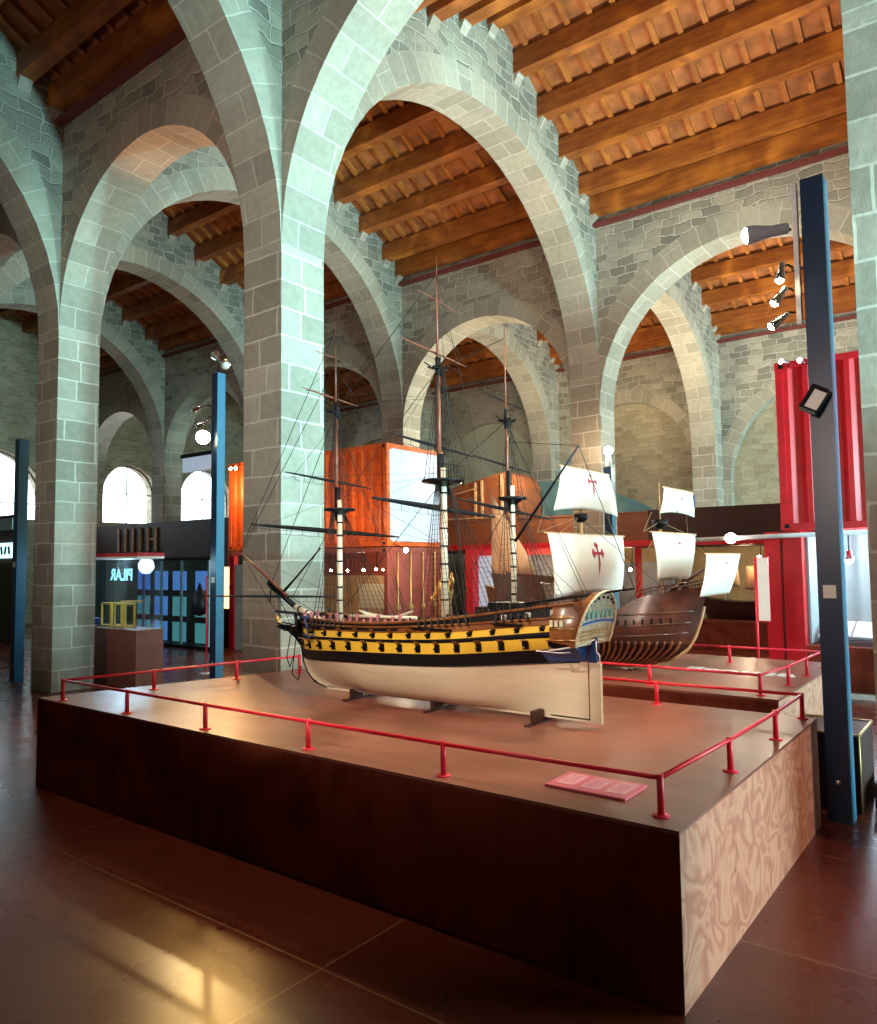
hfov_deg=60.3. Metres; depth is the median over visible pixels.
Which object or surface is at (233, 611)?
panel
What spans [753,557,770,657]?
information sign
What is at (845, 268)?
ceiling beam
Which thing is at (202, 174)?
arch
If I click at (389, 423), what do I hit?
stone pillar
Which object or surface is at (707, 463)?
stone pillar
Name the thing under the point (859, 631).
open book
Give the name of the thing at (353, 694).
cradle
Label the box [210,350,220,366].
spotlight
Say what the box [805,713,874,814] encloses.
plinth
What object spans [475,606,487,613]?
pedestal
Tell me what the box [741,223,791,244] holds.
spotlight
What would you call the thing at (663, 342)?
ceiling beam
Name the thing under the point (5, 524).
lit sign
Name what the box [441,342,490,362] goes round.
ceiling beam
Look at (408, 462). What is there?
shipping container
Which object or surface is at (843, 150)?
crown molding
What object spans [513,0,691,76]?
ceiling beam
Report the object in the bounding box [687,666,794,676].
platform lettering
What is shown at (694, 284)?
trim
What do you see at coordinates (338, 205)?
trim
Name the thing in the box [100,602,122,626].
model
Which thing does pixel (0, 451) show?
window
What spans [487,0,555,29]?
ceiling beam
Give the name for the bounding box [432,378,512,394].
crown molding
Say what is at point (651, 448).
wall
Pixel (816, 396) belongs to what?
floodlight
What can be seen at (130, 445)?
wall
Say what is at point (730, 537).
light bar
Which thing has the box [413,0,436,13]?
ceiling beam
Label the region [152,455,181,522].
stone pillar
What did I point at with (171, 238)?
trim
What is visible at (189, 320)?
ceiling beam
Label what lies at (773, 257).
ceiling beam
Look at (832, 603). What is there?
steel column
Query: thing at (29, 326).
ceiling beam
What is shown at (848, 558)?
spotlight
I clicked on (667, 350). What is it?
crown molding
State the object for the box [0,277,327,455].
wall
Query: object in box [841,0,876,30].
wall
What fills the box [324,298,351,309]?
crown molding
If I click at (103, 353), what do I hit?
ceiling beam
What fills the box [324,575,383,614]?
display board
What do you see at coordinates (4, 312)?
ceiling beam
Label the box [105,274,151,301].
ceiling beam
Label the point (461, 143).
ceiling beam
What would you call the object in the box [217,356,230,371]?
spotlight
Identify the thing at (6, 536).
signs
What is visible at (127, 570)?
sign lettering
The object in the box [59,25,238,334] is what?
arch
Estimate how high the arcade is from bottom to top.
4.035 m
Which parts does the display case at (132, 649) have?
frame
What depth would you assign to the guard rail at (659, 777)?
4.93 m
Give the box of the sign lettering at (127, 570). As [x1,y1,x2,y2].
[110,569,131,580]
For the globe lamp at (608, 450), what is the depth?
15.42 m
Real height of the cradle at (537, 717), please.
0.100 m
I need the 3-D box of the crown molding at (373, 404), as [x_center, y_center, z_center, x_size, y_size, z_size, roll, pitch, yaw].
[-2.569,-4.480,31.342,4.496,0.070,0.140,-4,-5,37]
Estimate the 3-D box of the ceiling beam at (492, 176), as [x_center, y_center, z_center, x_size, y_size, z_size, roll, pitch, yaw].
[0.020,-7.131,17.080,4.766,0.380,0.240,-4,-5,37]
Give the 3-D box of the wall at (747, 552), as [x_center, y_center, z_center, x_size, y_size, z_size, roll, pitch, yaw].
[5.228,2.118,19.875,10.100,2.300,0.100,-4,-5,37]
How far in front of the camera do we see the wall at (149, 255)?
20.95 m
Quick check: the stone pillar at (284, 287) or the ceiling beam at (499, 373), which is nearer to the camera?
the stone pillar at (284, 287)
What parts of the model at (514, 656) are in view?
rail, rail, railing, white moulding, gallery rail, white moulding, carved frame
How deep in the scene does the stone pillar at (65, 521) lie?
12.48 m
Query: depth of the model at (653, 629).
8.29 m
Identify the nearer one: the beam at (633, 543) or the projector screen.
the projector screen
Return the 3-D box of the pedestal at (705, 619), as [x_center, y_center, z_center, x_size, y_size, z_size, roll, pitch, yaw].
[6.968,2.756,17.063,1.900,0.612,1.000,-4,-5,37]
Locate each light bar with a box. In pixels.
[695,529,867,542]
[791,182,802,325]
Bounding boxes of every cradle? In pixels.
[342,688,374,701]
[423,700,456,712]
[523,708,554,727]
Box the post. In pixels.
[635,547,642,598]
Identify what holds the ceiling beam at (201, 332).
attached to the ceiling at (557, 15)
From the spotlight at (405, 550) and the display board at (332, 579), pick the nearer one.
the spotlight at (405, 550)
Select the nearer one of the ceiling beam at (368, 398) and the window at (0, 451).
the window at (0, 451)
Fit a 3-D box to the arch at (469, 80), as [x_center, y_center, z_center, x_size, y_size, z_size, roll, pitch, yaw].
[0.366,-5.833,12.900,0.700,6.650,24.700,-4,-5,37]
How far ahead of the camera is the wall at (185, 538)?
26.00 m
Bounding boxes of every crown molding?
[55,26,186,126]
[99,368,122,377]
[162,338,217,357]
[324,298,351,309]
[338,403,378,411]
[398,240,540,286]
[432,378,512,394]
[556,348,673,371]
[593,145,848,228]
[717,315,856,343]
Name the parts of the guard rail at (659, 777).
post, post, post, post, post, post, post, post, post, post, post, post, post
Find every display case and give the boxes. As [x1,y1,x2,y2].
[94,553,163,687]
[704,566,755,619]
[764,531,875,700]
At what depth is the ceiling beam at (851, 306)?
21.99 m
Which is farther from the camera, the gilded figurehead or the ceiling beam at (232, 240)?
the ceiling beam at (232, 240)
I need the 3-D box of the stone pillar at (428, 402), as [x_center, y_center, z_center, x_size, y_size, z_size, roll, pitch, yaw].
[-0.503,-0.681,29.445,0.700,9.295,1.000,-4,-5,37]
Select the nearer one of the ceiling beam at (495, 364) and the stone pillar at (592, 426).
the stone pillar at (592, 426)
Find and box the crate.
[447,472,540,520]
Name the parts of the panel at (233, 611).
glowing panel, grey panel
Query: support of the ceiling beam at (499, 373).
attached to the ceiling at (772, 243)
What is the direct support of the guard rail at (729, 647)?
on the display platform at (811, 686)
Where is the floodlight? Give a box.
[799,384,829,415]
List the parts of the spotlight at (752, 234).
bulb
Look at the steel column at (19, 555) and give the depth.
13.29 m
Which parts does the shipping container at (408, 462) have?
pale panel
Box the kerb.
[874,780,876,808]
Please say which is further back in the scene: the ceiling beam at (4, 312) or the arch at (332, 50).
the ceiling beam at (4, 312)
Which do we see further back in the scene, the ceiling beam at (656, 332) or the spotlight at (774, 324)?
the ceiling beam at (656, 332)
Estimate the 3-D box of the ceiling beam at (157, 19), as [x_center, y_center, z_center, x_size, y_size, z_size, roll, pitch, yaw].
[-4.488,-6.992,11.131,4.766,0.380,0.240,-4,-5,37]
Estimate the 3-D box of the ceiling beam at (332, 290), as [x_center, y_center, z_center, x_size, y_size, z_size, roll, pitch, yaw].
[-3.505,-6.117,21.410,4.766,0.380,0.240,-4,-5,37]
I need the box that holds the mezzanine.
[426,543,805,553]
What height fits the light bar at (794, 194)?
1.160 m
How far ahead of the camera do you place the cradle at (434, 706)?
6.17 m
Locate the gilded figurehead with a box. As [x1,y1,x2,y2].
[430,568,454,616]
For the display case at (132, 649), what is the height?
2.220 m
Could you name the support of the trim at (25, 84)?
attached to the arch at (202, 174)
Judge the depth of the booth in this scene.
17.42 m
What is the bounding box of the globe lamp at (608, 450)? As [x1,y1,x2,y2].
[604,446,612,466]
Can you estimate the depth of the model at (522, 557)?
15.47 m
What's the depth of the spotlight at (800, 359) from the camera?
11.15 m
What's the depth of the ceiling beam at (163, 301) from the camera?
23.93 m
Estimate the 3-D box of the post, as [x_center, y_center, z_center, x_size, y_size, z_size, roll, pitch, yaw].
[4.720,1.980,17.727,0.120,2.300,0.120,-4,-5,37]
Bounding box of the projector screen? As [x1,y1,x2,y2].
[181,450,210,472]
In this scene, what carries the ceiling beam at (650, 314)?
attached to the ceiling at (772, 243)
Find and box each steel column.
[9,438,28,682]
[209,372,224,678]
[603,467,617,609]
[799,173,856,825]
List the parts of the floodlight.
glass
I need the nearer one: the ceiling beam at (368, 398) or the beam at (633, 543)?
the beam at (633, 543)
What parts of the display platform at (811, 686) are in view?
panel, panel, panel, panel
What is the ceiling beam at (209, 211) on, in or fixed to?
attached to the ceiling at (557, 15)
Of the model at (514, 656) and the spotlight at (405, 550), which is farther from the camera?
the spotlight at (405, 550)
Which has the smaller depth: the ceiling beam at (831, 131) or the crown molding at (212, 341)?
the ceiling beam at (831, 131)
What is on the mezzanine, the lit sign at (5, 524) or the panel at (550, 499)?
the panel at (550, 499)
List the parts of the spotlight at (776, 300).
bulb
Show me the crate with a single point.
(528, 489)
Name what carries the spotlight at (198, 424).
attached to the light bar
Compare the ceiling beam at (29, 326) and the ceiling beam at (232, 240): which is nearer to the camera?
the ceiling beam at (232, 240)
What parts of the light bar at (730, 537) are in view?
globe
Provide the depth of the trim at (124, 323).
25.52 m
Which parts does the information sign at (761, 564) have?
post, frame, panel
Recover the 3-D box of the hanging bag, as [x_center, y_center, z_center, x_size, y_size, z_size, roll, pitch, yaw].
[-4.479,1.639,14.150,0.338,0.620,0.338,-4,-5,37]
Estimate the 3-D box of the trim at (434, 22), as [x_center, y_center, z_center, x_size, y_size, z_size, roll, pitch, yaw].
[0.650,-7.412,13.405,0.920,2.140,8.000,-4,-5,37]
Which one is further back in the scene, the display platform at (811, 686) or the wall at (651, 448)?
the wall at (651, 448)
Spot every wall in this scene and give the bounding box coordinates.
[0,211,423,448]
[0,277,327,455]
[0,312,243,622]
[95,517,242,624]
[97,140,852,478]
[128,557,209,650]
[339,311,857,505]
[446,399,779,614]
[447,503,787,545]
[624,545,808,622]
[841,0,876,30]
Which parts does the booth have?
blue panel, grey panel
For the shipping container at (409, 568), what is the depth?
16.80 m
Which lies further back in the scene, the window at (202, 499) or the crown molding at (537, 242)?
the window at (202, 499)
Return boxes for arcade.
[0,202,21,269]
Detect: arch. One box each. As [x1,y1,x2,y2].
[0,30,550,463]
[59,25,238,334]
[168,0,714,447]
[282,0,841,260]
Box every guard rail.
[57,654,808,818]
[598,644,820,695]
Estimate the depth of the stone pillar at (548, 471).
25.87 m
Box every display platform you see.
[36,669,820,1015]
[602,654,822,715]
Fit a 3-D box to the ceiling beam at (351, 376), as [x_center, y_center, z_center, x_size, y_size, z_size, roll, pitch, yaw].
[-3.341,-5.499,30.409,4.496,0.380,0.240,-4,-5,37]
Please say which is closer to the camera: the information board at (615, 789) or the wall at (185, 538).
the information board at (615, 789)
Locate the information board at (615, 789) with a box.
[545,772,647,800]
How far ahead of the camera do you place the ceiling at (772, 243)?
21.31 m
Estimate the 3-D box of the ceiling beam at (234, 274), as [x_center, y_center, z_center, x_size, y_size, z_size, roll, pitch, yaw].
[-4.331,-6.859,20.383,4.766,0.380,0.240,-4,-5,37]
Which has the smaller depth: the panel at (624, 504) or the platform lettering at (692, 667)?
the platform lettering at (692, 667)
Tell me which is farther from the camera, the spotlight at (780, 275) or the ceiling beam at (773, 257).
the ceiling beam at (773, 257)
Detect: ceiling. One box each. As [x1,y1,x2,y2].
[0,0,151,80]
[14,0,846,357]
[324,237,854,392]
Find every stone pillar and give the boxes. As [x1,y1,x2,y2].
[30,326,99,692]
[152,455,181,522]
[242,244,323,674]
[328,393,338,449]
[382,415,419,446]
[424,386,433,450]
[533,351,559,481]
[570,382,618,608]
[692,314,723,507]
[843,18,876,713]
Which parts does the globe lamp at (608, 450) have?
globe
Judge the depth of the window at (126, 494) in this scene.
30.64 m
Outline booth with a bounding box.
[465,548,553,613]
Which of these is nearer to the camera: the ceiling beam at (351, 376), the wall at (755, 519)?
the wall at (755, 519)
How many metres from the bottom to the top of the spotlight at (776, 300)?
0.163 m
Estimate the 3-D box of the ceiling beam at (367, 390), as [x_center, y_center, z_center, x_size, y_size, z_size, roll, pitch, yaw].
[-2.821,-5.032,31.056,4.496,0.380,0.240,-4,-5,37]
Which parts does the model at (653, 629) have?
forecastle rail, forecastle rail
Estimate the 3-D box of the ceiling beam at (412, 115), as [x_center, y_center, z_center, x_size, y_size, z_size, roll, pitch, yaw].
[-1.020,-8.065,15.787,4.766,0.380,0.240,-4,-5,37]
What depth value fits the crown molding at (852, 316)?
21.93 m
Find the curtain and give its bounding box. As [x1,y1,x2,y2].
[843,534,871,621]
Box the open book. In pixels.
[817,621,872,641]
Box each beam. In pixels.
[0,308,17,316]
[16,0,131,82]
[22,315,37,333]
[48,0,179,111]
[99,355,118,371]
[100,346,108,357]
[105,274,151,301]
[122,292,181,321]
[145,312,203,339]
[158,324,213,350]
[167,200,239,236]
[194,226,243,261]
[220,262,243,285]
[243,265,337,305]
[324,280,347,301]
[324,371,365,386]
[329,384,374,401]
[334,129,482,204]
[337,394,376,406]
[340,102,443,161]
[359,163,508,233]
[382,197,528,261]
[395,217,536,276]
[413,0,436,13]
[427,0,480,21]
[429,538,805,550]
[430,358,503,382]
[430,369,508,388]
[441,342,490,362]
[459,0,519,25]
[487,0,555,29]
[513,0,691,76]
[537,0,839,120]
[537,308,656,340]
[549,324,667,358]
[554,337,670,365]
[558,28,843,160]
[578,83,846,196]
[589,113,847,216]
[691,240,852,283]
[701,258,854,305]
[711,285,855,327]
[715,301,855,335]
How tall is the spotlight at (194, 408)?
0.138 m
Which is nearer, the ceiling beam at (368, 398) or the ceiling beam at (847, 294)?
the ceiling beam at (847, 294)
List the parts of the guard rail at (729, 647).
post, post, post, post, post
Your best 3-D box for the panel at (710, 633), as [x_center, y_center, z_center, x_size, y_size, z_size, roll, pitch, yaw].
[6.838,2.708,16.233,2.800,0.600,0.020,-4,-5,37]
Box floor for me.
[0,614,876,1023]
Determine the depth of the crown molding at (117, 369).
28.01 m
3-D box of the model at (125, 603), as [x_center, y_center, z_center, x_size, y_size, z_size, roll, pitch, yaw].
[-5.307,1.755,13.012,0.715,0.473,0.230,-4,-5,37]
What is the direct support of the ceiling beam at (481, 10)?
attached to the ceiling at (557, 15)
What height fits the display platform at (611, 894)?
0.790 m
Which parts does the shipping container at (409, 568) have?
lock rod, lock rod, lock rod, lock rod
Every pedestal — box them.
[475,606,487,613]
[702,618,766,623]
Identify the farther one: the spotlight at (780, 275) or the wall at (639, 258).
the wall at (639, 258)
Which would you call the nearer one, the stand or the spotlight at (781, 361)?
the spotlight at (781, 361)
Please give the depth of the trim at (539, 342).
25.84 m
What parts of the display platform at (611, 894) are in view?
panel, panel, panel, panel, panel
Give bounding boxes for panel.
[224,556,242,649]
[537,482,572,515]
[616,494,654,512]
[692,622,810,652]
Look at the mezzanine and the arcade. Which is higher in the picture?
the arcade
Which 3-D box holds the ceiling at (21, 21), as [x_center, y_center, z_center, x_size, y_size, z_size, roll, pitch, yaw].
[-7.386,-8.329,8.508,36.600,2.472,9.000,-4,-5,37]
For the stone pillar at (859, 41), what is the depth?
5.31 m
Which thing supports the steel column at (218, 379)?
on the floor
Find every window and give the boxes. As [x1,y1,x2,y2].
[0,451,34,519]
[103,466,151,523]
[181,471,226,518]
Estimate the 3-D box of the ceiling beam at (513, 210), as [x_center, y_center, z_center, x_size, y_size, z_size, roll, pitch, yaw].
[0.540,-6.663,17.726,4.766,0.380,0.240,-4,-5,37]
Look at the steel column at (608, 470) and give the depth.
15.34 m
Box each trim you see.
[17,75,63,119]
[122,320,165,355]
[168,234,227,291]
[212,146,403,282]
[401,14,598,223]
[524,324,559,369]
[691,282,720,340]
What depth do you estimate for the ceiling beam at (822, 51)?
13.35 m
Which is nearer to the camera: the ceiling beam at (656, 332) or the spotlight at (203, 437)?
the spotlight at (203, 437)
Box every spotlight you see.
[190,404,210,411]
[194,429,211,445]
[195,416,210,427]
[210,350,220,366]
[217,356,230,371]
[394,544,408,552]
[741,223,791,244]
[768,311,794,329]
[770,286,793,306]
[774,262,793,283]
[779,359,788,366]
[797,357,805,363]
[844,535,853,562]
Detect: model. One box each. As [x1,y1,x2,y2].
[95,617,104,624]
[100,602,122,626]
[113,600,142,627]
[206,256,634,724]
[485,495,538,601]
[492,464,740,668]
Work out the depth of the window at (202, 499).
33.48 m
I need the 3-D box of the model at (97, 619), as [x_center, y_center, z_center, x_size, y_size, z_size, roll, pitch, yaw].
[-6.190,1.968,13.674,0.500,0.150,0.180,-4,-5,37]
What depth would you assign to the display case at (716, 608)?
17.12 m
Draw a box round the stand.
[199,576,208,674]
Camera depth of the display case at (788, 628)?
11.31 m
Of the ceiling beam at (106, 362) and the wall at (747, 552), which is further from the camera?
the ceiling beam at (106, 362)
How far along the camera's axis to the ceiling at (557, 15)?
14.13 m
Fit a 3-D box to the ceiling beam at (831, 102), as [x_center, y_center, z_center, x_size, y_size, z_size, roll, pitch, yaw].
[5.404,-6.967,14.033,6.056,0.380,0.240,-4,-5,37]
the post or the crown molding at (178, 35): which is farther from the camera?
the post
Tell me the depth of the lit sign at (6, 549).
20.01 m
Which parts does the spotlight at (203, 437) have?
bulb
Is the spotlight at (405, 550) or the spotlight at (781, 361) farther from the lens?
the spotlight at (405, 550)
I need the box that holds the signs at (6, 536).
[0,515,12,643]
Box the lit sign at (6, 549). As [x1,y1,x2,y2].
[0,543,12,557]
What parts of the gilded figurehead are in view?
arm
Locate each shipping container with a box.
[228,442,442,550]
[228,547,440,616]
[774,350,866,531]
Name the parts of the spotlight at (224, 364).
bulb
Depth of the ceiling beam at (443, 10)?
11.62 m
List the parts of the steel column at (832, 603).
number plate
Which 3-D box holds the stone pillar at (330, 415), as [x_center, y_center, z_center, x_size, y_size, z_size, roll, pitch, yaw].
[-4.639,-0.422,32.586,0.700,9.295,1.000,-4,-5,37]
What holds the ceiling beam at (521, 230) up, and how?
attached to the ceiling at (557, 15)
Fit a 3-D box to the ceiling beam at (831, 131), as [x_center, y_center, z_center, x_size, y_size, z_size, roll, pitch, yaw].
[5.710,-6.692,14.413,6.056,0.380,0.240,-4,-5,37]
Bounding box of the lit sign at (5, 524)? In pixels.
[0,518,12,530]
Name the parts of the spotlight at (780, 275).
bulb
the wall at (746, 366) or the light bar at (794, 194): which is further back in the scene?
the wall at (746, 366)
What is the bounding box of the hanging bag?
[190,583,208,615]
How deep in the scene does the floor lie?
3.98 m
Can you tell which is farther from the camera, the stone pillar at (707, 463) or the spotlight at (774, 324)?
the stone pillar at (707, 463)
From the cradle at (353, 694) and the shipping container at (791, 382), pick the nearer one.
the cradle at (353, 694)
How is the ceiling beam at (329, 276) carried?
attached to the ceiling at (557, 15)
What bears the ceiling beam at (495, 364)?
attached to the ceiling at (772, 243)
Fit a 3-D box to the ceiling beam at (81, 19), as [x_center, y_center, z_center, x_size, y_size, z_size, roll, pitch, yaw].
[-4.794,-7.267,10.750,4.766,0.380,0.240,-4,-5,37]
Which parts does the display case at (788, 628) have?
post, post, white skirting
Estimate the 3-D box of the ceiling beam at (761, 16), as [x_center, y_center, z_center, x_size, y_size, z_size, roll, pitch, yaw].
[4.364,-7.902,12.740,6.056,0.380,0.240,-4,-5,37]

